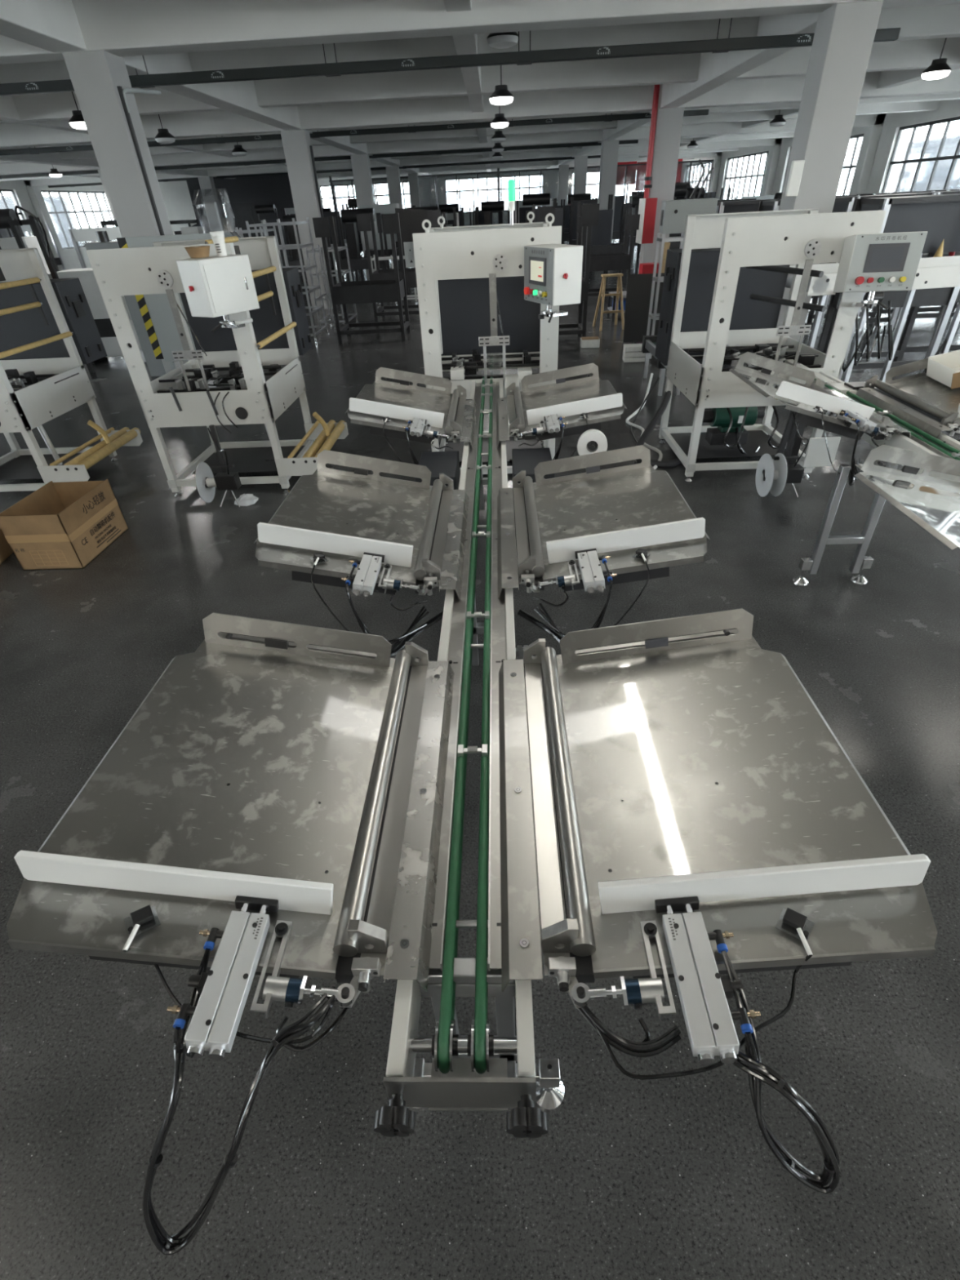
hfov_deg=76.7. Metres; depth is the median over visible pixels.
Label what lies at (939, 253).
cone
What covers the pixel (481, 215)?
machine
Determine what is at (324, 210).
machine
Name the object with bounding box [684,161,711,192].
window
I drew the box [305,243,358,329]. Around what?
rack
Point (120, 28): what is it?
ceiling beam
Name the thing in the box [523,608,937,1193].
table
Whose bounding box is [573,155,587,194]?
column
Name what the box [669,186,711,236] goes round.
machine
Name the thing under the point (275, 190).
wall
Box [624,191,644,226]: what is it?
machine
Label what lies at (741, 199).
machine
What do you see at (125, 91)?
conduit elbow
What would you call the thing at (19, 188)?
wall
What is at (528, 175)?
window
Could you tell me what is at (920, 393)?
table
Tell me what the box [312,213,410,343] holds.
frame
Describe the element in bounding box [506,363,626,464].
table
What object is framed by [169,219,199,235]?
machine
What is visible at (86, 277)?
machine housing
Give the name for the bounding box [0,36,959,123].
ceiling beam
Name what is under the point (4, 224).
machine
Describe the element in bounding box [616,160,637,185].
banner
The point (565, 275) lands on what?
switch
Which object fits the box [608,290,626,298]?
shelf
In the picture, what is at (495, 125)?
diffuser
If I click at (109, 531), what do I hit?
print
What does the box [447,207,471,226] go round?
machine
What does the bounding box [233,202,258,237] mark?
door
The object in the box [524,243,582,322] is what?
panel
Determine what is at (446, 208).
machine
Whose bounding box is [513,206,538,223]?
machine
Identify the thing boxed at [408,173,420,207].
column
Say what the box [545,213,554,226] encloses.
lifting eyebolt
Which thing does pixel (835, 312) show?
frame
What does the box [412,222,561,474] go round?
machine
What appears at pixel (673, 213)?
machine
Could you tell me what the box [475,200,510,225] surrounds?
machine
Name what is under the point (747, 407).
hanging cable
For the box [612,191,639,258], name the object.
machine
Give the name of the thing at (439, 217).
lifting eyebolt
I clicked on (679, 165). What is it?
banner
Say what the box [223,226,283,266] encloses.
rack
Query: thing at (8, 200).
window
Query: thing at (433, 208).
machine
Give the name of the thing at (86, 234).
machine
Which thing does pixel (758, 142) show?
ceiling beam
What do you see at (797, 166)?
meter box
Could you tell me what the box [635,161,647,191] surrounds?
banner
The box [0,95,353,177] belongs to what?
ceiling beam
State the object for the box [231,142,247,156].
pendant lamp
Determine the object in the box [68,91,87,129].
pendant lamp
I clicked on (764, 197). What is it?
machine
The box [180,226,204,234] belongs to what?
instrument box
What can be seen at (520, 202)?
machine
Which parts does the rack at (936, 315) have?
rail, post, rail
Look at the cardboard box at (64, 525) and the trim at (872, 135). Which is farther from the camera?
the trim at (872, 135)
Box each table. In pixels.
[6,612,428,1254]
[253,449,453,657]
[345,367,466,466]
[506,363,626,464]
[512,444,710,649]
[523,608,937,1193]
[716,199,781,205]
[728,351,895,485]
[761,197,852,205]
[835,195,857,197]
[840,192,934,200]
[854,444,959,550]
[859,193,959,204]
[863,358,959,440]
[916,190,959,194]
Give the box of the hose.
[635,386,682,468]
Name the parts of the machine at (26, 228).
post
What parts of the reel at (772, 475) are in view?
arm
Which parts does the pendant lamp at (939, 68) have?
lamp shade, cord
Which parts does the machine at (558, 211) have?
post, post, post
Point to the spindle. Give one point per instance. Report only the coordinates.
(592, 444)
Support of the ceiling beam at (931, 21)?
attached to the wall at (948, 108)
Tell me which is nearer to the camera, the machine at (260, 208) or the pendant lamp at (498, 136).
the pendant lamp at (498, 136)
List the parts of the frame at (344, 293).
corner plate, post, panel, post, rail, apron panel, rail, apron panel, rail, corner plate, post, panel, post, rail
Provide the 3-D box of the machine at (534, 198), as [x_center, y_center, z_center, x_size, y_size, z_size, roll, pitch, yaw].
[1.691,-12.274,18.391,1.160,2.005,0.760,0,36,4]
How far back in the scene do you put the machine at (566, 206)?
24.59 m
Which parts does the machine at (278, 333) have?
leg, panel, joint plate, post, sensor stem, hanging arm, plate, stay rod, rail, sensor stem, leg, rail, motor, rail, leg, post, joint plate, panel, rail, leg, wrapped handle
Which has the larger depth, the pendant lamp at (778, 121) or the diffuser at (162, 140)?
the pendant lamp at (778, 121)
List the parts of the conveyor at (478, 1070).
star knob, leg, plate, plate, under plate, cross rod, leg, cross rod, leg, cross rod, plate, leg, star knob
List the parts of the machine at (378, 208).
post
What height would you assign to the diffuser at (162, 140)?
0.074 m
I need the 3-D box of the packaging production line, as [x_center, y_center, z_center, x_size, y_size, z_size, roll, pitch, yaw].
[-3.676,-10.012,17.535,32.300,0.200,56.600,-1,36,2]
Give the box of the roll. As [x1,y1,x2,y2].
[577,429,607,455]
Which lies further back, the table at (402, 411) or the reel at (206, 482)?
the reel at (206, 482)
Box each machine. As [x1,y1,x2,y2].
[0,208,59,271]
[0,224,35,238]
[0,248,142,491]
[4,228,12,237]
[20,223,66,270]
[67,226,121,268]
[84,231,165,376]
[85,235,348,497]
[99,220,118,227]
[116,233,212,377]
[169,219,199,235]
[248,204,284,234]
[251,221,308,289]
[273,214,337,284]
[284,208,295,214]
[322,206,364,280]
[322,207,331,212]
[333,208,390,281]
[333,220,352,262]
[341,198,382,271]
[357,203,399,280]
[380,212,398,268]
[401,205,446,293]
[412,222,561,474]
[439,203,464,226]
[440,207,456,226]
[441,212,458,226]
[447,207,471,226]
[472,209,502,225]
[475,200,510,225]
[475,208,499,225]
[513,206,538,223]
[515,198,551,223]
[516,192,556,223]
[519,207,532,222]
[532,201,581,244]
[548,200,568,244]
[556,202,570,232]
[560,193,597,244]
[568,194,613,271]
[580,203,631,283]
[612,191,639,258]
[618,195,641,245]
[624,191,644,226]
[635,183,695,274]
[654,208,886,482]
[658,159,718,234]
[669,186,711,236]
[675,182,695,187]
[694,187,731,213]
[717,198,756,201]
[733,194,775,199]
[773,192,782,199]
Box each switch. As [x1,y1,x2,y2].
[188,285,194,291]
[563,273,568,279]
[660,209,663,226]
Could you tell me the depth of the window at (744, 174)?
28.56 m
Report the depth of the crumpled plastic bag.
4.87 m
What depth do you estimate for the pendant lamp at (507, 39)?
6.88 m
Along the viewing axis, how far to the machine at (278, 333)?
4.85 m
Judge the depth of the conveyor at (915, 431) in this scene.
3.35 m
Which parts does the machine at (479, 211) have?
post, post, post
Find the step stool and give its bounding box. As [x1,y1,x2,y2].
[592,273,624,330]
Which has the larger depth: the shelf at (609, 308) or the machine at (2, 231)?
the machine at (2, 231)
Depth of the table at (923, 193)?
8.46 m
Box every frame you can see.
[6,205,94,373]
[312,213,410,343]
[356,208,441,322]
[537,203,599,337]
[577,213,639,296]
[722,262,838,368]
[785,255,959,382]
[817,193,959,379]
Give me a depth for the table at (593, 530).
2.29 m
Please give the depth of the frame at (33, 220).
8.35 m
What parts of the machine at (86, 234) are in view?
post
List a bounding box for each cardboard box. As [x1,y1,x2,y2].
[0,479,128,570]
[0,528,13,564]
[925,349,959,389]
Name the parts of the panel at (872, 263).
clamp lever, plate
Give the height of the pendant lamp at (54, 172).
0.842 m
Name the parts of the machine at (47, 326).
motor, rail, leg, plate, rail, leg, panel, rail, post, wrapped handle, leg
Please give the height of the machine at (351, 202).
2.159 m
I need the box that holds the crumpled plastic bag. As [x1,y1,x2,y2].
[234,493,258,506]
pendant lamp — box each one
[48,165,62,177]
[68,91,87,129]
[155,114,175,143]
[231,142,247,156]
[486,31,518,48]
[488,65,513,105]
[490,105,509,128]
[491,128,506,142]
[491,142,503,152]
[492,151,502,159]
[687,137,697,148]
[769,109,786,126]
[921,37,951,79]
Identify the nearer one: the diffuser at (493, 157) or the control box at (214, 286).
the control box at (214, 286)
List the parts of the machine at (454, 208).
post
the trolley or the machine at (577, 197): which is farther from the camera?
the machine at (577, 197)
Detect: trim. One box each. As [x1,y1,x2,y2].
[23,179,70,271]
[97,168,116,220]
[116,85,164,235]
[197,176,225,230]
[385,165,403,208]
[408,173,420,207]
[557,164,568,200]
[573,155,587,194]
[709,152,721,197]
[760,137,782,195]
[848,113,885,195]
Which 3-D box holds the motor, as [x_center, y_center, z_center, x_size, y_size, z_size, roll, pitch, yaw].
[2.073,-1.758,5.106,0.590,0.397,0.258,-1,36,2]
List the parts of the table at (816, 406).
tray plate, rod, rod, rod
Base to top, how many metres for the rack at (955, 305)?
1.725 m
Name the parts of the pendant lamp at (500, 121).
lamp shade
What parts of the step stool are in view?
leg, leg, leg, leg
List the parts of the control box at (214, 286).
clamp lever, door, support arm, door handle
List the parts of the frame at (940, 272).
leg, leg, motor, plate, plate, leg, leg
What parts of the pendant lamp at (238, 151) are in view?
lamp shade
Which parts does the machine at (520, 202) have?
post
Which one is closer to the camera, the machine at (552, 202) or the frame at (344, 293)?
the frame at (344, 293)
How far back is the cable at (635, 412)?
6.07 m
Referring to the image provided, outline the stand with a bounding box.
[203,188,240,237]
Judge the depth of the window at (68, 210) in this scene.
29.12 m
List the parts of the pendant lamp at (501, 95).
lamp shade, cord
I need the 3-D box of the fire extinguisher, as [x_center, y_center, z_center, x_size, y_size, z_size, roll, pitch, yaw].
[5.305,-4.271,6.870,0.140,0.320,0.100,-1,36,2]
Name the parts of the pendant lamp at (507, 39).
lamp shade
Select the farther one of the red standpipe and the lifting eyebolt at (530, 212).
the red standpipe
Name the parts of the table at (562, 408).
lever, rod, tray plate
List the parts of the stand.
post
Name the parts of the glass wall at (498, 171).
post, post, post, post, post, post, post, post, post, post, post, post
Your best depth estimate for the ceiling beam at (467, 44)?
8.26 m
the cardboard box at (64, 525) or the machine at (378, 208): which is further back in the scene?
the machine at (378, 208)
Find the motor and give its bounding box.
[702,406,764,457]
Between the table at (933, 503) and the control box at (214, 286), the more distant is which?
the control box at (214, 286)
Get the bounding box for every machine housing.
[0,235,52,279]
[56,267,142,364]
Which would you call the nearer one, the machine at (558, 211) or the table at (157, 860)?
the table at (157, 860)
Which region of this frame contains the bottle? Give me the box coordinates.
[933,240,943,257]
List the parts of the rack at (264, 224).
post, post, post, rail, post, rail, post, rail, rail, rail, rail, post, rail, rail, rail, rail, rail, rail, post, rail, rail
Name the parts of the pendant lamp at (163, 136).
lamp shade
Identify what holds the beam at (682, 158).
attached to the wall at (948, 108)
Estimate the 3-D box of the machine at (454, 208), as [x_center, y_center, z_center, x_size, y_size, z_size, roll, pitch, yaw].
[-1.265,-11.946,18.349,1.160,1.773,0.760,-2,36,1]
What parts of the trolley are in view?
leg, leg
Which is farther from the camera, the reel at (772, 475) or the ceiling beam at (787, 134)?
the ceiling beam at (787, 134)
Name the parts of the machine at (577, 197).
post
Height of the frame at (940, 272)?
1.230 m
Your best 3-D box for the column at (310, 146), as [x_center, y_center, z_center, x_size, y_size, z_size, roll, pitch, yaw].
[-3.448,-9.057,13.479,0.040,2.980,0.060,-1,36,2]
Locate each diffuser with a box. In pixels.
[48,173,62,177]
[69,121,87,129]
[155,137,175,143]
[231,151,247,156]
[489,96,513,105]
[490,122,508,128]
[491,137,506,142]
[492,148,503,152]
[492,155,502,159]
[687,145,697,148]
[769,121,786,126]
[921,70,951,79]
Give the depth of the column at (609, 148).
18.99 m
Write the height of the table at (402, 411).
0.463 m
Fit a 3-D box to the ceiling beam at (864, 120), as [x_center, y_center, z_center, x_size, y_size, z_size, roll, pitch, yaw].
[-3.752,-15.429,18.770,31.700,0.667,0.350,-1,36,2]
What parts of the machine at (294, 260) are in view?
post, post, post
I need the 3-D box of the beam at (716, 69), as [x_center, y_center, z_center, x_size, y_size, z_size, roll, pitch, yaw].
[3.810,-13.159,15.078,0.340,0.663,56.000,-1,36,2]
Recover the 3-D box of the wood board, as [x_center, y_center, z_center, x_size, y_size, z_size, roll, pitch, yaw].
[3.410,-6.836,11.479,0.218,1.153,0.078,24,44,33]
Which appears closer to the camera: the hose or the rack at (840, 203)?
the hose
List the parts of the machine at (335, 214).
post, post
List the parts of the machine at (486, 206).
post, post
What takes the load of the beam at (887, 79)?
attached to the wall at (550, 179)
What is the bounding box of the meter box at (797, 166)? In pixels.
[785,160,804,196]
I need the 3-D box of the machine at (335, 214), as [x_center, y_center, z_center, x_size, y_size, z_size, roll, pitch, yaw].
[-4.370,-12.138,18.702,1.160,1.935,0.760,0,36,4]
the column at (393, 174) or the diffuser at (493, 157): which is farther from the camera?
the column at (393, 174)
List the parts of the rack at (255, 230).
post, rail, post, rail, post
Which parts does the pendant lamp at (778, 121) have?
lamp shade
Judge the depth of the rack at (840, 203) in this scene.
8.47 m
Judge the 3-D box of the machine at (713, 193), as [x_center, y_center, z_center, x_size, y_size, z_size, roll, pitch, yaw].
[7.991,-14.799,21.508,1.160,1.911,0.760,-3,36,-1]
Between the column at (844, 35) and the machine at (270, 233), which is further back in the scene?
the machine at (270, 233)
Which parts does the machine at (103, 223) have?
post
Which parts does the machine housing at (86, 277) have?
handle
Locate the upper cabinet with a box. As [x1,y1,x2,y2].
[635,197,657,244]
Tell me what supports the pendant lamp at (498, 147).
hanging from the ceiling
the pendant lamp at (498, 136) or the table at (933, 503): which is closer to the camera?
the table at (933, 503)
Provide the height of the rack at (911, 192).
1.705 m
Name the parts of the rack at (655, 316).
post, post, rail, rail, post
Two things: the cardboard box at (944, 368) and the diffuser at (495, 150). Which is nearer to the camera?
the cardboard box at (944, 368)
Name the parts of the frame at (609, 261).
post, corner plate, rail, rail, apron panel, apron panel, post, post, corner plate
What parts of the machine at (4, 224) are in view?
post, post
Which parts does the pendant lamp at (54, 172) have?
lamp shade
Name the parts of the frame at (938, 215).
post, post, rail, rail, panel, post, post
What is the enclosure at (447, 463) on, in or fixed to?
attached to the conveyor at (478, 1070)
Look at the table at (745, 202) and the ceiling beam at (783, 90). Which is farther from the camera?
the ceiling beam at (783, 90)
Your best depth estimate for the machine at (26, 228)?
22.52 m
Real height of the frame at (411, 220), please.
1.860 m
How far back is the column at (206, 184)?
25.96 m
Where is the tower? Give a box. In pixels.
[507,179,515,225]
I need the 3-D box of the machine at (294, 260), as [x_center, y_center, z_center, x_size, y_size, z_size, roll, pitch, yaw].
[-4.552,-10.076,15.957,1.160,1.823,0.760,1,36,5]
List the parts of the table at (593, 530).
lever, rod, rod, rod, tray plate, mounting plate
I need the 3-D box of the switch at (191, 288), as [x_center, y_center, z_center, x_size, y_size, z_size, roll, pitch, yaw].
[-1.798,-2.186,3.777,0.028,0.030,0.022,16,40,25]
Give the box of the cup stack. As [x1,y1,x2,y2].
[208,231,226,256]
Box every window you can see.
[0,189,31,236]
[40,190,117,249]
[320,181,409,211]
[444,173,542,213]
[571,170,642,195]
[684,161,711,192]
[721,151,768,199]
[782,133,863,195]
[881,116,959,192]
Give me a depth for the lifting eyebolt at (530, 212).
4.74 m
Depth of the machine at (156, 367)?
8.59 m
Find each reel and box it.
[195,424,241,506]
[755,411,808,497]
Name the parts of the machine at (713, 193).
post, post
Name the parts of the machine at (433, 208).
post, post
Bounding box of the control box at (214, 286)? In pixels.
[176,254,259,332]
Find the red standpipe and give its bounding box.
[643,84,659,198]
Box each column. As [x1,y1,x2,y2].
[62,49,216,387]
[280,128,333,310]
[309,145,337,307]
[350,154,382,275]
[597,139,618,243]
[638,106,684,274]
[747,0,883,367]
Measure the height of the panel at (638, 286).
0.925 m
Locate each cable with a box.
[626,373,662,469]
[630,377,659,443]
[722,406,748,448]
[767,405,778,448]
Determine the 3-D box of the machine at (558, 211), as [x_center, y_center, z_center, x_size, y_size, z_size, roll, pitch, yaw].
[1.916,-9.981,15.398,1.160,1.776,0.760,2,36,6]
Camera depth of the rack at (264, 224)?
10.34 m
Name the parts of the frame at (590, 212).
corner plate, rail, rail, rail, post, apron panel, post, corner plate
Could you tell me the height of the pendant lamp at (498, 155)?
0.842 m
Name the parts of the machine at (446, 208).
post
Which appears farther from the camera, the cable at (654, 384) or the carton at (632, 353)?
the carton at (632, 353)
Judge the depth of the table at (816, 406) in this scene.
3.17 m
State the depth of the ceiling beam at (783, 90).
12.11 m
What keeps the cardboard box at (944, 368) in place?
on the table at (920, 393)
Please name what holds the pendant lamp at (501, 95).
hanging from the ceiling
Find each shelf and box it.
[607,306,625,313]
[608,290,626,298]
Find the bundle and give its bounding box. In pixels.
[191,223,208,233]
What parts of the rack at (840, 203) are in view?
post, post, panel, post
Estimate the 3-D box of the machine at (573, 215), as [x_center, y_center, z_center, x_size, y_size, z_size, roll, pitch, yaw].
[3.269,-12.097,18.128,1.160,1.892,0.760,1,36,5]
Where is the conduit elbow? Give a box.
[122,88,160,112]
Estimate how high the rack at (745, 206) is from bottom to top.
1.705 m
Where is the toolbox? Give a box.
[639,262,658,274]
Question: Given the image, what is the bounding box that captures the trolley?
[606,290,626,321]
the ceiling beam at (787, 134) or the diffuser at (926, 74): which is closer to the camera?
the diffuser at (926, 74)
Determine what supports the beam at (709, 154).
attached to the glass wall at (498, 171)
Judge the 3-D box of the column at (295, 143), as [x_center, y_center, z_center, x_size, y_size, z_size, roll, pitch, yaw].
[-3.742,-9.175,13.448,0.500,3.233,0.403,-1,36,2]
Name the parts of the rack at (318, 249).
post, rail, rail, post, rail, rail, post, rail, rail, rail, post, rail, rail, rail, post, rail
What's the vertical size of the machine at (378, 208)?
1.948 m
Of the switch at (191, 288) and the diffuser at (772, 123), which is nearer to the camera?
the switch at (191, 288)
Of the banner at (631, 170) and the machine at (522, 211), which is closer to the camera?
the machine at (522, 211)
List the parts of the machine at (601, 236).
post, post, post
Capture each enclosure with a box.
[414,450,460,489]
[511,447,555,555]
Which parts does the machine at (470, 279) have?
leg, post, rail, rail, hanging arm, rail, stay rod, rail, leg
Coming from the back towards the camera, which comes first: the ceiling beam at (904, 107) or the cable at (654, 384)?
the ceiling beam at (904, 107)
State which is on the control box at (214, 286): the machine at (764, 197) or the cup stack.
the cup stack
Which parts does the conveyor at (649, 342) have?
leg, leg, leg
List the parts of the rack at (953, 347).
rail, post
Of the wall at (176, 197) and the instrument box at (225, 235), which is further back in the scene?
the wall at (176, 197)
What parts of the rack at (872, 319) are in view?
post, rail, rail, panel, post, post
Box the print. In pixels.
[97,526,115,542]
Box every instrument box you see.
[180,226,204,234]
[222,229,240,237]
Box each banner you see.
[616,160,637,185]
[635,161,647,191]
[675,158,682,182]
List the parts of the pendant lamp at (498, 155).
lamp shade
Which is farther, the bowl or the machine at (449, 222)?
the machine at (449, 222)
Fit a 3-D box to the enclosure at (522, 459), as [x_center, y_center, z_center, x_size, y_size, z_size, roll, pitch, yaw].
[0.291,-0.773,3.385,0.210,0.465,0.400,-1,36,2]
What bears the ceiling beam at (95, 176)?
attached to the wall at (176, 197)
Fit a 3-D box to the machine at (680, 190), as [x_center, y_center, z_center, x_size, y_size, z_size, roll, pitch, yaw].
[4.795,-10.606,15.829,1.160,2.040,0.760,-2,36,2]
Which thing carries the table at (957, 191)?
on the rack at (936, 315)
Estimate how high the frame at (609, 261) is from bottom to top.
1.550 m
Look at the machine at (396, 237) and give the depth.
21.55 m
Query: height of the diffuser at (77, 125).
0.074 m
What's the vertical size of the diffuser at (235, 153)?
0.074 m
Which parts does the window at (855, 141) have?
pane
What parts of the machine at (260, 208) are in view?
post, post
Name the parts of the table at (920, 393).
tray plate, lever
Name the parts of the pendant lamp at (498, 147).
lamp shade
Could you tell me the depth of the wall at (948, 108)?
18.43 m
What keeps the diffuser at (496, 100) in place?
attached to the pendant lamp at (501, 95)
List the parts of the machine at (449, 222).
post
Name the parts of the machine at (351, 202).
post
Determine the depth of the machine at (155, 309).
6.73 m
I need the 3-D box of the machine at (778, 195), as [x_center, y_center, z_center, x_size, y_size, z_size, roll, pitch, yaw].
[7.987,-10.698,15.969,1.160,1.753,0.760,-1,36,3]
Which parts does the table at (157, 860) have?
rod, tray plate, rod, rod, rod, rod, lever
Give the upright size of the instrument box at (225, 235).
0.250 m
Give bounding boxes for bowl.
[184,245,209,257]
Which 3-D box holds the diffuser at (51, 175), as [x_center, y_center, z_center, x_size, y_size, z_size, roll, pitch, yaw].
[-13.184,-14.433,18.881,0.356,0.074,0.356,-1,36,2]
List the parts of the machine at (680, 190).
post, post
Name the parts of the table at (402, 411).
tray plate, rod, lever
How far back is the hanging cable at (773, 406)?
4.62 m
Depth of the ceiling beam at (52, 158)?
17.08 m
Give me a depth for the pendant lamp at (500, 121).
11.91 m
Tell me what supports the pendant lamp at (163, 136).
hanging from the ceiling
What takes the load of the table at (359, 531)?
attached to the conveyor at (478, 1070)
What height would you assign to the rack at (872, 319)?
1.725 m
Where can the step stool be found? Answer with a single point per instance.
(619, 292)
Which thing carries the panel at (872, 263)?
attached to the machine at (722, 292)
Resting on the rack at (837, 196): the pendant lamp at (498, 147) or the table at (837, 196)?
the table at (837, 196)
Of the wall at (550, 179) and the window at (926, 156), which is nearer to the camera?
the window at (926, 156)
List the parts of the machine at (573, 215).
post, post, post, post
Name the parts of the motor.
motor, name plate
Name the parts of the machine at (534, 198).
post, post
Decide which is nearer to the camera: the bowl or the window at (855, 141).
the bowl
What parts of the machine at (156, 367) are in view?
black knob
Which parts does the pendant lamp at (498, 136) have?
lamp shade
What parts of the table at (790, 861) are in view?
lever, rod, rod, rod, rod, rod, tray plate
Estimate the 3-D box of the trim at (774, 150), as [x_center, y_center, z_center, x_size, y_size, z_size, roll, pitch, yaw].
[12.155,-19.218,25.620,0.300,3.900,0.500,-1,36,2]
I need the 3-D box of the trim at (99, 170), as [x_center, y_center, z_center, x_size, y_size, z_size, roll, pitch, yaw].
[-11.760,-13.677,20.257,0.500,3.233,0.403,-1,36,2]
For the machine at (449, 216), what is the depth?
21.73 m
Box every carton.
[580,336,599,348]
[622,343,645,362]
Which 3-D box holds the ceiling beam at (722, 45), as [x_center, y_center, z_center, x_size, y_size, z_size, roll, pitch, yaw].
[-7.546,-6.389,6.666,23.880,0.817,0.100,-1,36,2]
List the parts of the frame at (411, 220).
corner plate, post, post, rail, apron panel, apron panel, rail, rail, corner plate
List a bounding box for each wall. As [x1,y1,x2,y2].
[0,179,104,269]
[158,180,196,235]
[186,174,295,249]
[317,160,683,226]
[328,159,713,249]
[678,99,959,213]
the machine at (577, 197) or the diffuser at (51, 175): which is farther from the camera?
the machine at (577, 197)
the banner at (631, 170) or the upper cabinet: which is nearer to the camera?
the upper cabinet
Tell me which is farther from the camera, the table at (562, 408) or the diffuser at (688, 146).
the diffuser at (688, 146)
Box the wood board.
[661,242,670,273]
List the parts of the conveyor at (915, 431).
leg, leg, plate, plate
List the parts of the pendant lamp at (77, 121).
cord, lamp shade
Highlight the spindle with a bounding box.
[589,440,595,450]
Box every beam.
[0,0,431,177]
[0,0,959,64]
[0,3,959,95]
[0,17,900,95]
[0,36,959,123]
[0,67,959,148]
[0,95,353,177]
[0,100,940,163]
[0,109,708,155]
[0,113,886,175]
[0,130,795,175]
[0,132,794,181]
[0,152,235,178]
[22,137,782,186]
[30,173,99,177]
[91,147,739,186]
[316,151,722,178]
[317,158,694,180]
[443,0,490,171]
[546,0,867,171]
[639,66,959,158]
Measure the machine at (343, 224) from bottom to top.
1.615 m
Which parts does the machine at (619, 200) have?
post, post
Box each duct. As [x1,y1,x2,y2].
[0,139,638,178]
[48,155,600,187]
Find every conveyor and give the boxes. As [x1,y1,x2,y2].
[373,377,564,1137]
[641,335,702,395]
[788,370,959,585]
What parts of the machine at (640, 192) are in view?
post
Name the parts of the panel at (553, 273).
plate, clamp lever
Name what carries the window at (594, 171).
in the wall at (550, 179)
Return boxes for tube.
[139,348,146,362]
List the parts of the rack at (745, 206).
post, panel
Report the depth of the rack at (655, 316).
7.76 m
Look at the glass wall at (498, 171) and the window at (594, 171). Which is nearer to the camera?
the glass wall at (498, 171)
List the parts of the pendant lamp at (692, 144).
lamp shade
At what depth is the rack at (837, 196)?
10.92 m
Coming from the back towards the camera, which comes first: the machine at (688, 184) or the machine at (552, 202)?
the machine at (552, 202)
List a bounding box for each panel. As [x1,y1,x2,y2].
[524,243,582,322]
[622,272,664,343]
[833,231,927,310]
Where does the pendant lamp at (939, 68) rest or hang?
hanging from the ceiling
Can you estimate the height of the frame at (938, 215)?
1.745 m
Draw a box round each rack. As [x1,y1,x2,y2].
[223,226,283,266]
[245,217,328,343]
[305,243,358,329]
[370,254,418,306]
[646,232,684,365]
[716,199,781,213]
[757,197,854,336]
[806,192,936,330]
[811,195,859,304]
[856,191,934,195]
[875,190,959,328]
[893,193,959,373]
[927,188,959,191]
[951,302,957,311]
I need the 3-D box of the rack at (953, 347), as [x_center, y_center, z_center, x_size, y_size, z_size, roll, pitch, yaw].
[5.795,-4.106,7.015,1.060,1.745,0.640,-1,36,2]
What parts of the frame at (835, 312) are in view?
post, post, post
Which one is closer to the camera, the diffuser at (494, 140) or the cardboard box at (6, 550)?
the cardboard box at (6, 550)
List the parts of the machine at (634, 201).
post, post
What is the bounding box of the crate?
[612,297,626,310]
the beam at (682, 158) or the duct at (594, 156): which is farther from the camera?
the beam at (682, 158)
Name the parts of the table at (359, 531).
mounting plate, tray plate, rod, rod, rod, lever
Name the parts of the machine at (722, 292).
leg, rail, post, panel, joint plate, leg, rail, rail, joint plate, leg, rail, post, plate, post, hanging arm, black valve bracket, panel, leg, white foot plate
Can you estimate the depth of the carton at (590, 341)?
9.28 m
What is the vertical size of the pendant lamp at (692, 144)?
0.842 m
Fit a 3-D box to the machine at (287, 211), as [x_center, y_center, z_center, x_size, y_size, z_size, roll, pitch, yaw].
[-7.296,-16.854,25.383,1.160,2.000,0.760,-5,36,-2]
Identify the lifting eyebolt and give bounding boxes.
[422,219,431,232]
[437,216,444,227]
[526,211,534,223]
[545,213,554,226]
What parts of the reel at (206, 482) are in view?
arm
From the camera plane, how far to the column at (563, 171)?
31.88 m
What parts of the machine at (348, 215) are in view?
post, post, post, post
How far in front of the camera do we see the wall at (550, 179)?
38.43 m
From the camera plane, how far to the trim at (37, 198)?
26.69 m
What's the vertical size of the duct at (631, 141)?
0.732 m
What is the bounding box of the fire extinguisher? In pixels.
[948,251,955,256]

